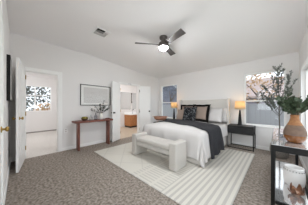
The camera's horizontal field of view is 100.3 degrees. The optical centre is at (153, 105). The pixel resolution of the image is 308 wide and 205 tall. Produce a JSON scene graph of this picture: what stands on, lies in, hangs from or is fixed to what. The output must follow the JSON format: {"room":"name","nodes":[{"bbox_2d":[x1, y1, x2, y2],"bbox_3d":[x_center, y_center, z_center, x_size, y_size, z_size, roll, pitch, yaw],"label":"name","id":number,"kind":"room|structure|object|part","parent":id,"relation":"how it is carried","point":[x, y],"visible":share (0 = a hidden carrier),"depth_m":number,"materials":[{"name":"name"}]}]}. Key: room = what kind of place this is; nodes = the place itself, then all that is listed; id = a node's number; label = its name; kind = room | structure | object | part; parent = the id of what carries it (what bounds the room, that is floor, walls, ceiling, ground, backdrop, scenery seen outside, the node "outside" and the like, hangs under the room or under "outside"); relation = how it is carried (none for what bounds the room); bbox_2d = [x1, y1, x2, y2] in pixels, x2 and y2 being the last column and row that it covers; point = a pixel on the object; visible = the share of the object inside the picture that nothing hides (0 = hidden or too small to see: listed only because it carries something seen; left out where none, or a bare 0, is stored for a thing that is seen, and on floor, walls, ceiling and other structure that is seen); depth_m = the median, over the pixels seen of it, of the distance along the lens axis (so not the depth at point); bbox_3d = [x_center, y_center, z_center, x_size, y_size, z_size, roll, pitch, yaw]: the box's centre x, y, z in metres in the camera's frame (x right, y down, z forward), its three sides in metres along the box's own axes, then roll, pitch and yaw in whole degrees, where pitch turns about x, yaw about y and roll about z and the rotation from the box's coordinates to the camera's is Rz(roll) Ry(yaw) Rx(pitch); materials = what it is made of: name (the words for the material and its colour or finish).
{"room":"bedroom","nodes":[
{"label":"bedroom","id":0,"kind":"room"},
{"bbox_2d":[2,0,9,188],"bbox_3d":[-1.385,-0.179,1.056,4.815,2.710,0.120,0,0,44],"label":"wall","id":1,"kind":"structure","parent":0,"point":[6,29],"depth_m":1.94,"materials":[{"name":"white paint"}]},
{"bbox_2d":[0,0,3,204],"bbox_3d":[-1.182,0.034,0.960,1.050,2.265,0.022,0,0,44],"label":"trim","id":2,"kind":"structure","parent":1,"relation":"attached to","point":[1,7],"depth_m":1.28,"materials":[{"name":"white"}]},
{"bbox_2d":[0,10,8,204],"bbox_3d":[-1.167,0.071,0.976,0.900,2.190,0.066,0,0,44],"label":"door","id":3,"kind":"structure","parent":1,"relation":"in","point":[6,129],"depth_m":1.20,"materials":[{"name":"white wood"}]},
{"bbox_3d":[-1.178,-0.419,0.964,0.680,0.990,0.008,0,0,44],"label":"panel moulding","id":4,"kind":"part","parent":3,"relation":"part of","materials":[{"name":"white wood"}]},
{"bbox_3d":[-1.430,0.226,1.236,0.060,0.059,0.054,0,0,44],"label":"knob","id":5,"kind":"part","parent":3,"relation":"part of","materials":[{"name":"gold metal"}]},
{"bbox_2d":[4,158,10,204],"bbox_3d":[-2.306,1.131,2.027,1.900,0.090,0.014,0,0,44],"label":"baseboard","id":6,"kind":"structure","parent":1,"relation":"attached to","point":[7,178],"depth_m":1.88,"materials":[{"name":"white"}]},
{"bbox_2d":[6,54,11,100],"bbox_3d":[-2.361,-0.424,2.100,0.480,0.690,0.041,0,0,44],"label":"framed picture","id":7,"kind":"object","parent":1,"relation":"attached to","point":[8,57],"visible":1,"depth_m":1.93,"materials":[{"name":"black metal"}]},
{"bbox_2d":[26,76,56,131],"bbox_3d":[-5.602,-0.044,5.252,0.120,2.440,2.840,0,0,44],"label":"wall","id":8,"kind":"structure","parent":0,"point":[38,120],"depth_m":5.81,"materials":[{"name":"white paint"}]},
{"bbox_2d":[26,85,50,111],"bbox_3d":[-5.222,-0.296,5.642,0.110,1.155,1.170,0,0,44],"label":"window","id":9,"kind":"structure","parent":8,"relation":"in","point":[34,95],"depth_m":5.61,"materials":[{"name":"white"}]},
{"bbox_2d":[26,129,56,133],"bbox_3d":[-5.555,1.151,5.207,0.010,0.050,2.600,0,0,44],"label":"baseboard","id":10,"kind":"structure","parent":8,"relation":"attached to","point":[54,129],"depth_m":5.74,"materials":[{"name":"grey wood"}]},
{"bbox_2d":[10,33,157,157],"bbox_3d":[-1.397,-0.169,4.443,0.120,2.690,4.765,0,0,44],"label":"wall","id":11,"kind":"structure","parent":0,"point":[77,68],"depth_m":3.53,"materials":[{"name":"white paint"}]},
{"bbox_2d":[12,57,25,172],"bbox_3d":[-2.605,0.163,2.524,0.140,2.003,0.752,0,0,-39],"label":"door","id":12,"kind":"structure","parent":11,"relation":"in","point":[20,68],"depth_m":2.34,"materials":[{"name":"white"}]},
{"bbox_2d":[25,67,61,158],"bbox_3d":[-2.664,0.159,3.102,0.138,2.035,0.726,0,0,44],"label":"trim","id":13,"kind":"structure","parent":11,"relation":"attached to","point":[27,69],"depth_m":3.26,"materials":[{"name":"white wood"}]},
{"bbox_2d":[11,138,111,161],"bbox_3d":[-1.390,1.131,4.354,0.014,0.090,4.645,0,0,44],"label":"baseboard","id":14,"kind":"structure","parent":11,"relation":"attached to","point":[13,159],"depth_m":3.67,"materials":[{"name":"white"}]},
{"bbox_2d":[80,84,109,104],"bbox_3d":[-1.765,-0.311,3.948,0.028,0.604,0.904,0,0,44],"label":"framed picture","id":15,"kind":"object","parent":11,"relation":"attached to","point":[89,94],"visible":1,"depth_m":3.90,"materials":[{"name":"black paper"}]},
{"bbox_2d":[84,87,107,102],"bbox_3d":[-1.766,-0.311,3.948,0.002,0.454,0.724,0,0,44],"label":"art print","id":16,"kind":"object","parent":15,"relation":"attached to","point":[91,94],"depth_m":3.93},
{"bbox_2d":[111,81,120,141],"bbox_3d":[-1.260,0.190,4.306,0.145,1.948,0.452,0,0,18],"label":"door","id":17,"kind":"structure","parent":11,"relation":"in","point":[116,89],"depth_m":4.23,"materials":[{"name":"white wood"}]},
{"bbox_2d":[119,82,139,132],"bbox_3d":[-0.937,0.169,4.898,0.159,2.015,0.972,0,0,44],"label":"trim","id":18,"kind":"structure","parent":11,"relation":"attached to","point":[122,83],"depth_m":5.19,"materials":[{"name":"white wood"}]},
{"bbox_2d":[139,86,150,131],"bbox_3d":[-0.364,0.190,5.203,0.452,1.948,0.145,0,0,-11],"label":"door","id":19,"kind":"structure","parent":11,"relation":"in","point":[145,91],"depth_m":5.18,"materials":[{"name":"white wood"}]},
{"bbox_2d":[120,84,135,126],"bbox_3d":[-2.135,-0.044,6.712,0.120,2.440,2.940,0,0,44],"label":"wall","id":20,"kind":"structure","parent":0,"point":[124,88],"depth_m":7.15,"materials":[{"name":"white paint"}]},
{"bbox_2d":[120,92,130,108],"bbox_3d":[-1.589,-0.274,7.187,0.013,0.960,0.700,0,0,44],"label":"wall mirror","id":21,"kind":"object","parent":20,"relation":"attached to","point":[125,97],"visible":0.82,"depth_m":7.17,"materials":[{"name":"white mirror"}]},
{"bbox_2d":[132,93,135,108],"bbox_3d":[-1.171,-0.274,7.624,0.013,0.960,0.270,0,0,44],"label":"wall mirror","id":22,"kind":"object","parent":20,"relation":"attached to","point":[133,94],"visible":1,"depth_m":7.60,"materials":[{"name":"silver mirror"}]},
{"bbox_2d":[5,127,307,204],"bbox_3d":[-1.416,1.226,3.760,7.995,0.100,6.220,0,0,44],"label":"floor","id":23,"kind":"structure","parent":0,"point":[72,176],"depth_m":2.05,"materials":[{"name":"grey carpet"}]},
{"bbox_2d":[72,119,112,150],"bbox_3d":[-1.724,0.791,3.694,0.321,0.767,1.040,0,0,44],"label":"console table","id":24,"kind":"object","parent":23,"relation":"on","point":[78,122],"visible":0.97,"depth_m":3.52,"materials":[{"name":"red wood"}]},
{"bbox_3d":[-1.992,0.815,3.378,0.191,0.720,0.038,0,0,44],"label":"leg","id":25,"kind":"part","parent":24,"relation":"part of","materials":[{"name":"brown wood"}]},
{"bbox_3d":[-1.426,0.815,3.971,0.191,0.720,0.038,0,0,44],"label":"leg","id":26,"kind":"part","parent":24,"relation":"part of","materials":[{"name":"brown wood"}]},
{"bbox_3d":[-1.594,0.317,3.860,0.120,0.180,0.120,0,0,44],"label":"vase","id":27,"kind":"object","parent":24,"relation":"on","visible":0},
{"bbox_2d":[91,102,108,112],"bbox_3d":[-1.587,0.040,3.840,0.234,0.412,0.622,0,0,44],"label":"eucalyptus sprigs","id":28,"kind":"object","parent":27,"relation":"in","point":[104,107],"visible":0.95,"depth_m":3.86,"materials":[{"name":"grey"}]},
{"bbox_2d":[124,109,136,127],"bbox_3d":[-1.147,0.685,7.214,0.606,0.981,0.830,0,0,44],"label":"bathroom vanity","id":29,"kind":"object","parent":23,"relation":"on","point":[130,117],"visible":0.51,"depth_m":6.94,"materials":[{"name":"brown wood"}]},
{"bbox_2d":[124,112,136,114],"bbox_3d":[-1.152,0.425,7.219,0.590,0.139,0.830,0,0,44],"label":"countertop","id":30,"kind":"structure","parent":29,"relation":"on","point":[125,113],"depth_m":7.20,"materials":[{"name":"white stone"}]},
{"bbox_3d":[-1.131,0.791,6.839,0.024,0.530,0.230,0,0,44],"label":"cabinet door","id":31,"kind":"part","parent":29,"relation":"part of","materials":[{"name":"brown wood"}]},
{"bbox_2d":[94,142,254,204],"bbox_3d":[0.452,1.169,3.180,2.980,0.013,2.600,0,0,44],"label":"area rug","id":32,"kind":"object","parent":23,"relation":"on","point":[219,183],"visible":0.61,"depth_m":2.17,"materials":[{"name":"white fabric"}]},
{"bbox_2d":[132,132,185,171],"bbox_3d":[0.051,0.916,2.803,1.270,0.490,0.380,0,0,44],"label":"bench","id":33,"kind":"object","parent":32,"relation":"on","point":[176,150],"visible":1,"depth_m":2.48,"materials":[{"name":"fabric"}]},
{"bbox_3d":[-0.351,0.916,3.186,0.160,0.490,0.380,0,0,44],"label":"arm","id":34,"kind":"part","parent":33,"relation":"part of","materials":[{"name":"fabric"}]},
{"bbox_3d":[0.051,0.874,2.803,0.940,0.095,0.350,0,0,44],"label":"seat frame","id":35,"kind":"part","parent":33,"relation":"part of","materials":[{"name":"fabric"}]},
{"bbox_2d":[137,135,172,149],"bbox_3d":[0.049,0.775,2.801,0.930,0.098,0.365,0,0,44],"label":"seat cushion","id":36,"kind":"object","parent":33,"relation":"on","point":[159,143],"depth_m":2.68,"materials":[{"name":"fabric"}]},
{"bbox_3d":[0.452,0.916,2.420,0.160,0.490,0.380,0,0,44],"label":"arm","id":37,"kind":"part","parent":33,"relation":"part of","materials":[{"name":"fabric"}]},
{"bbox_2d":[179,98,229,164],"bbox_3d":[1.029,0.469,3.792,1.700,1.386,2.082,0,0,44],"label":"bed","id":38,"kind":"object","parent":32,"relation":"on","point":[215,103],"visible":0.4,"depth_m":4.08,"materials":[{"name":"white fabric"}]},
{"bbox_2d":[142,121,222,168],"bbox_3d":[0.671,0.800,3.418,1.887,0.714,1.255,0,0,44],"label":"duvet","id":39,"kind":"object","parent":38,"relation":"on","point":[197,139],"visible":0.52,"depth_m":2.66,"materials":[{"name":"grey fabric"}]},
{"bbox_2d":[153,119,224,158],"bbox_3d":[0.735,0.743,3.462,1.915,0.649,0.764,0,0,44],"label":"throw blanket","id":40,"kind":"object","parent":39,"relation":"on","point":[216,141],"visible":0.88,"depth_m":2.93,"materials":[{"name":"black fabric"}]},
{"bbox_2d":[152,116,167,119],"bbox_3d":[0.190,0.373,3.817,0.482,0.115,0.220,0,0,4],"label":"wooden tray","id":41,"kind":"object","parent":40,"relation":"on","point":[155,117],"visible":1,"depth_m":3.75,"materials":[{"name":"brown wood"}]},
{"bbox_3d":[1.716,0.476,4.512,1.680,1.370,0.092,0,0,44],"label":"headboard","id":42,"kind":"part","parent":38,"relation":"part of","materials":[{"name":"white fabric"}]},
{"bbox_2d":[206,122,228,137],"bbox_3d":[1.321,0.684,4.100,1.759,0.355,0.672,0,0,44],"label":"sheet","id":43,"kind":"object","parent":38,"relation":"on","point":[223,126],"visible":0.2,"depth_m":3.57,"materials":[{"name":"grey fabric"}]},
{"bbox_2d":[176,109,183,119],"bbox_3d":[0.938,0.316,4.457,0.340,0.376,0.170,0,0,44],"label":"accent pillow","id":44,"kind":"object","parent":43,"relation":"on","point":[180,112],"visible":0.7,"depth_m":4.42,"materials":[{"name":"beige fabric"}]},
{"bbox_2d":[180,104,195,109],"bbox_3d":[1.149,0.229,4.505,0.580,0.549,0.230,0,0,44],"label":"euro sham","id":45,"kind":"object","parent":43,"relation":"on","point":[182,106],"visible":0.17,"depth_m":4.61,"materials":[{"name":"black fabric"}]},
{"bbox_2d":[182,107,196,120],"bbox_3d":[1.131,0.266,4.109,0.460,0.456,0.195,0,0,44],"label":"floral pillow","id":46,"kind":"object","parent":43,"relation":"on","point":[189,113],"visible":0.98,"depth_m":4.04,"materials":[{"name":"black fabric"}]},
{"bbox_2d":[193,104,210,122],"bbox_3d":[1.464,0.233,4.081,0.580,0.554,0.228,0,0,44],"label":"euro sham","id":47,"kind":"object","parent":43,"relation":"on","point":[202,112],"visible":0.75,"depth_m":3.98,"materials":[{"name":"beige fabric"}]},
{"bbox_2d":[208,109,222,122],"bbox_3d":[1.792,0.286,3.932,0.560,0.402,0.224,0,0,44],"label":"bed pillow","id":48,"kind":"object","parent":43,"relation":"on","point":[215,115],"visible":0.73,"depth_m":3.81,"materials":[{"name":"grey fabric"}]},
{"bbox_2d":[210,107,226,121],"bbox_3d":[1.976,0.266,4.009,0.580,0.432,0.224,0,0,44],"label":"bed pillow","id":49,"kind":"object","parent":38,"relation":"on","point":[224,113],"visible":0.34,"depth_m":3.83,"materials":[{"name":"grey fabric"}]},
{"bbox_2d":[227,124,255,151],"bbox_3d":[2.441,0.861,3.599,0.600,0.629,0.388,0,0,44],"label":"nightstand","id":50,"kind":"object","parent":23,"relation":"on","point":[250,130],"visible":0.99,"depth_m":3.51,"materials":[{"name":"black wood"}]},
{"bbox_2d":[235,101,244,124],"bbox_3d":[2.442,0.207,3.658,0.259,0.675,0.259,0,0,44],"label":"table lamp","id":51,"kind":"object","parent":50,"relation":"on","point":[238,104],"visible":0.98,"depth_m":3.60,"materials":[{"name":"black metal"}]},
{"bbox_3d":[2.442,-0.018,3.658,0.259,0.225,0.259,0,0,44],"label":"lamp shade","id":52,"kind":"part","parent":51,"relation":"part of","materials":[{"name":"beige fabric"}]},
{"bbox_3d":[2.323,0.689,3.475,0.550,0.155,0.018,0,0,44],"label":"drawer","id":53,"kind":"part","parent":50,"relation":"part of","materials":[{"name":"black wood"}]},
{"bbox_2d":[259,63,296,158],"bbox_3d":[2.839,0.112,2.975,0.646,2.127,0.374,0,0,44],"label":"tree","id":54,"kind":"object","parent":23,"relation":"on","point":[280,155],"visible":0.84,"depth_m":2.94,"materials":[{"name":"grey plant"}]},
{"bbox_3d":[2.869,1.030,2.947,0.330,0.289,0.330,0,0,44],"label":"pot","id":55,"kind":"part","parent":54,"relation":"part of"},
{"bbox_2d":[271,128,307,204],"bbox_3d":[1.956,0.804,1.884,0.326,0.741,1.490,0,0,44],"label":"console table","id":56,"kind":"object","parent":23,"relation":"on","point":[280,194],"visible":0.69,"depth_m":1.47,"materials":[{"name":"black metal"}]},
{"bbox_3d":[1.348,0.842,1.458,0.034,0.667,0.034,0,0,44],"label":"leg","id":57,"kind":"part","parent":56,"relation":"part of","materials":[{"name":"black metal"}]},
{"bbox_3d":[1.956,0.474,1.884,0.326,0.068,1.490,0,0,44],"label":"frame","id":58,"kind":"part","parent":56,"relation":"part of","materials":[{"name":"black metal"}]},
{"bbox_3d":[1.956,1.076,1.884,0.326,0.030,1.490,0,0,44],"label":"shelf frame","id":59,"kind":"part","parent":56,"relation":"part of","materials":[{"name":"clear glass"}]},
{"bbox_2d":[275,160,307,204],"bbox_3d":[1.956,1.064,1.884,0.274,0.012,1.438,0,0,44],"label":"shelf","id":60,"kind":"object","parent":56,"relation":"attached to","point":[283,195],"depth_m":1.57,"materials":[{"name":"white"}]},
{"bbox_2d":[283,164,305,187],"bbox_3d":[1.869,0.938,1.718,0.210,0.240,0.210,0,0,44],"label":"jar","id":61,"kind":"object","parent":56,"relation":"on","point":[295,174],"visible":0.97,"depth_m":1.66,"materials":[{"name":"white ceramic"}]},
{"bbox_2d":[283,115,307,143],"bbox_3d":[1.667,0.271,1.524,0.196,0.325,0.196,0,0,44],"label":"vase","id":62,"kind":"object","parent":56,"relation":"on","point":[294,131],"visible":0.98,"depth_m":1.48,"materials":[{"name":"ceramic"}]},
{"bbox_2d":[275,92,307,114],"bbox_3d":[1.710,-0.012,1.512,0.434,0.297,0.477,0,0,44],"label":"leafy branches","id":63,"kind":"object","parent":62,"relation":"in","point":[293,105],"visible":0.96,"depth_m":1.47,"materials":[{"name":"green plant"}]},
{"bbox_2d":[288,182,304,195],"bbox_3d":[1.694,0.998,1.528,0.151,0.120,0.135,0,0,-24],"label":"ornament","id":64,"kind":"object","parent":56,"relation":"on","point":[298,191],"visible":1,"depth_m":1.52,"materials":[{"name":"orange metal"}]},
{"bbox_3d":[2.564,0.842,2.310,0.034,0.667,0.034,0,0,44],"label":"leg","id":65,"kind":"part","parent":56,"relation":"part of","materials":[{"name":"black metal"}]},
{"bbox_3d":[0.705,0.861,5.256,0.600,0.629,0.388,0,0,44],"label":"nightstand","id":66,"kind":"object","parent":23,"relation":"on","visible":0},
{"bbox_2d":[171,102,176,118],"bbox_3d":[0.808,0.207,5.190,0.259,0.675,0.259,0,0,44],"label":"table lamp","id":67,"kind":"object","parent":66,"relation":"on","point":[173,104],"visible":0.97,"depth_m":5.10,"materials":[{"name":"black metal"}]},
{"bbox_3d":[0.808,-0.018,5.190,0.259,0.225,0.259,0,0,44],"label":"lamp shade","id":68,"kind":"part","parent":67,"relation":"part of","materials":[{"name":"beige fabric"}]},
{"bbox_2d":[6,0,307,78],"bbox_3d":[-1.462,-1.458,3.582,8.415,0.411,6.140,0,0,44],"label":"ceiling","id":69,"kind":"structure","parent":0,"point":[219,33],"depth_m":2.45,"materials":[{"name":"white paint"}]},
{"bbox_2d":[91,26,110,37],"bbox_3d":[-1.099,-1.519,2.684,0.300,0.016,0.300,0,0,44],"label":"ceiling vent","id":70,"kind":"object","parent":69,"relation":"in","point":[98,31],"visible":1,"depth_m":2.66,"materials":[{"name":"white metal"}]},
{"bbox_2d":[135,29,185,55],"bbox_3d":[0.292,-1.316,2.708,1.010,0.278,1.099,0,0,44],"label":"ceiling fan","id":71,"kind":"object","parent":69,"relation":"hanging from","point":[163,45],"visible":1,"depth_m":2.64,"materials":[{"name":"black metal"}]},
{"bbox_3d":[0.201,-1.343,2.729,0.212,0.223,0.212,0,0,44],"label":"motor","id":72,"kind":"part","parent":71,"relation":"part of","materials":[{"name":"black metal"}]},
{"bbox_3d":[0.201,-1.212,2.729,0.176,0.070,0.176,0,0,44],"label":"light globe","id":73,"kind":"part","parent":71,"relation":"part of","materials":[{"name":"white glass"}]},
{"bbox_3d":[0.367,-1.289,3.038,0.128,0.043,0.502,0,0,28],"label":"blade","id":74,"kind":"part","parent":71,"relation":"part of","materials":[{"name":"wood"}]},
{"bbox_3d":[0.381,-1.289,2.427,0.128,0.043,0.502,0,0,-31],"label":"blade","id":75,"kind":"part","parent":71,"relation":"part of","materials":[{"name":"wood"}]},
{"bbox_2d":[158,52,298,146],"bbox_3d":[1.948,-0.044,4.462,4.695,2.440,0.120,0,0,44],"label":"wall","id":76,"kind":"structure","parent":0,"point":[224,82],"depth_m":3.94,"materials":[{"name":"white paint"}]},
{"bbox_2d":[161,84,176,118],"bbox_3d":[0.659,-0.167,5.643,0.920,1.495,0.110,0,0,44],"label":"window","id":77,"kind":"structure","parent":76,"relation":"in","point":[162,102],"depth_m":5.94,"materials":[{"name":"white"}]},
{"bbox_2d":[230,141,293,154],"bbox_3d":[1.793,1.131,4.517,4.395,0.090,0.014,0,0,44],"label":"baseboard","id":78,"kind":"structure","parent":76,"relation":"attached to","point":[234,142],"depth_m":3.56,"materials":[{"name":"white wood"}]},
{"bbox_2d":[244,69,285,128],"bbox_3d":[2.946,-0.167,3.462,0.900,1.495,0.110,0,0,44],"label":"window","id":79,"kind":"structure","parent":76,"relation":"in","point":[245,75],"depth_m":3.52,"materials":[{"name":"white"}]},
{"bbox_2d":[299,26,307,169],"bbox_3d":[1.835,-0.164,1.276,0.140,2.680,4.645,0,0,44],"label":"wall","id":80,"kind":"structure","parent":0,"point":[303,52],"depth_m":2.61,"materials":[{"name":"white paint"}]},
{"bbox_2d":[298,155,307,177],"bbox_3d":[1.780,1.131,1.329,0.014,0.090,4.645,0,0,44],"label":"baseboard","id":81,"kind":"structure","parent":80,"relation":"attached to","point":[300,158],"depth_m":2.41,"materials":[{"name":"white wood"}]},
{"bbox_2d":[301,57,307,122],"bbox_3d":[1.647,0.016,1.191,0.015,1.620,4.112,0,0,44],"label":"trim","id":82,"kind":"structure","parent":80,"relation":"attached to","point":[306,60],"depth_m":2.65,"materials":[{"name":"white wood"}]},
{"bbox_2d":[306,68,307,140],"bbox_3d":[1.695,0.029,1.165,0.110,1.505,4.040,0,0,44],"label":"window","id":83,"kind":"structure","parent":80,"relation":"in","point":[307,68],"depth_m":2.57,"materials":[{"name":"white"}]},
{"label":"outside","id":84,"kind":"structure","parent":0,"visible":0},
{"bbox_3d":[0.208,1.876,6.039,80.000,0.100,80.000,0,0,44],"label":"ground","id":85,"kind":"structure","parent":84,"visible":0},
{"bbox_2d":[26,86,49,110],"bbox_3d":[-10.076,-0.944,9.003,5.083,5.548,4.795,0,0,44],"label":"tree","id":86,"kind":"object","parent":85,"relation":"on","point":[27,87],"visible":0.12,"depth_m":9.98,"materials":[{"name":"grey plant"}]},
{"bbox_2d":[32,88,49,108],"bbox_3d":[-9.483,-0.943,13.973,5.723,5.545,5.594,0,0,44],"label":"tree","id":87,"kind":"object","parent":85,"relation":"on","point":[41,92],"visible":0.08,"depth_m":12.55,"materials":[{"name":"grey plant"}]},
{"bbox_2d":[33,102,49,110],"bbox_3d":[-7.043,0.797,8.583,1.597,2.076,1.637,0,0,44],"label":"shrub","id":88,"kind":"object","parent":85,"relation":"on","point":[47,103],"visible":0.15,"depth_m":8.17,"materials":[{"name":"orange plant"}]},
{"bbox_2d":[163,85,176,103],"bbox_3d":[1.847,-0.732,14.400,3.091,5.123,2.963,0,0,44],"label":"tree","id":89,"kind":"object","parent":85,"relation":"on","point":[170,90],"visible":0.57,"depth_m":14.32,"materials":[{"name":"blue plant"}]},
{"bbox_2d":[163,85,176,103],"bbox_3d":[3.368,-0.774,22.551,9.000,5.200,8.050,0,0,18],"label":"neighbor house","id":90,"kind":"structure","parent":85,"relation":"on","point":[166,100],"depth_m":19.29,"materials":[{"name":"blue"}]},
{"bbox_2d":[163,103,283,125],"bbox_3d":[1.770,0.836,10.284,18.520,1.980,0.160,0,0,44],"label":"privacy fence","id":91,"kind":"object","parent":85,"relation":"on","point":[262,110],"visible":0.04,"depth_m":6.75,"materials":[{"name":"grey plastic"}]},
{"bbox_3d":[1.805,-0.070,10.320,18.400,0.069,0.060,0,0,44],"label":"rail","id":92,"kind":"part","parent":91,"relation":"part of","materials":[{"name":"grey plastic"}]},
{"bbox_3d":[5.069,0.836,7.078,0.120,1.980,0.075,0,0,44],"label":"post","id":93,"kind":"part","parent":91,"relation":"part of","materials":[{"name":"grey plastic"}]},
{"bbox_2d":[246,76,283,123],"bbox_3d":[16.483,-0.864,14.008,15.550,5.380,10.000,0,0,44],"label":"neighbor house","id":94,"kind":"structure","parent":85,"relation":"on","point":[252,95],"depth_m":13.70,"materials":[{"name":"grey"}]},
{"bbox_2d":[246,72,283,103],"bbox_3d":[6.844,-0.418,8.518,2.883,4.496,2.953,0,0,44],"label":"autumn tree","id":95,"kind":"object","parent":85,"relation":"on","point":[253,89],"visible":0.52,"depth_m":8.39,"materials":[{"name":"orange plant"}]}
]}

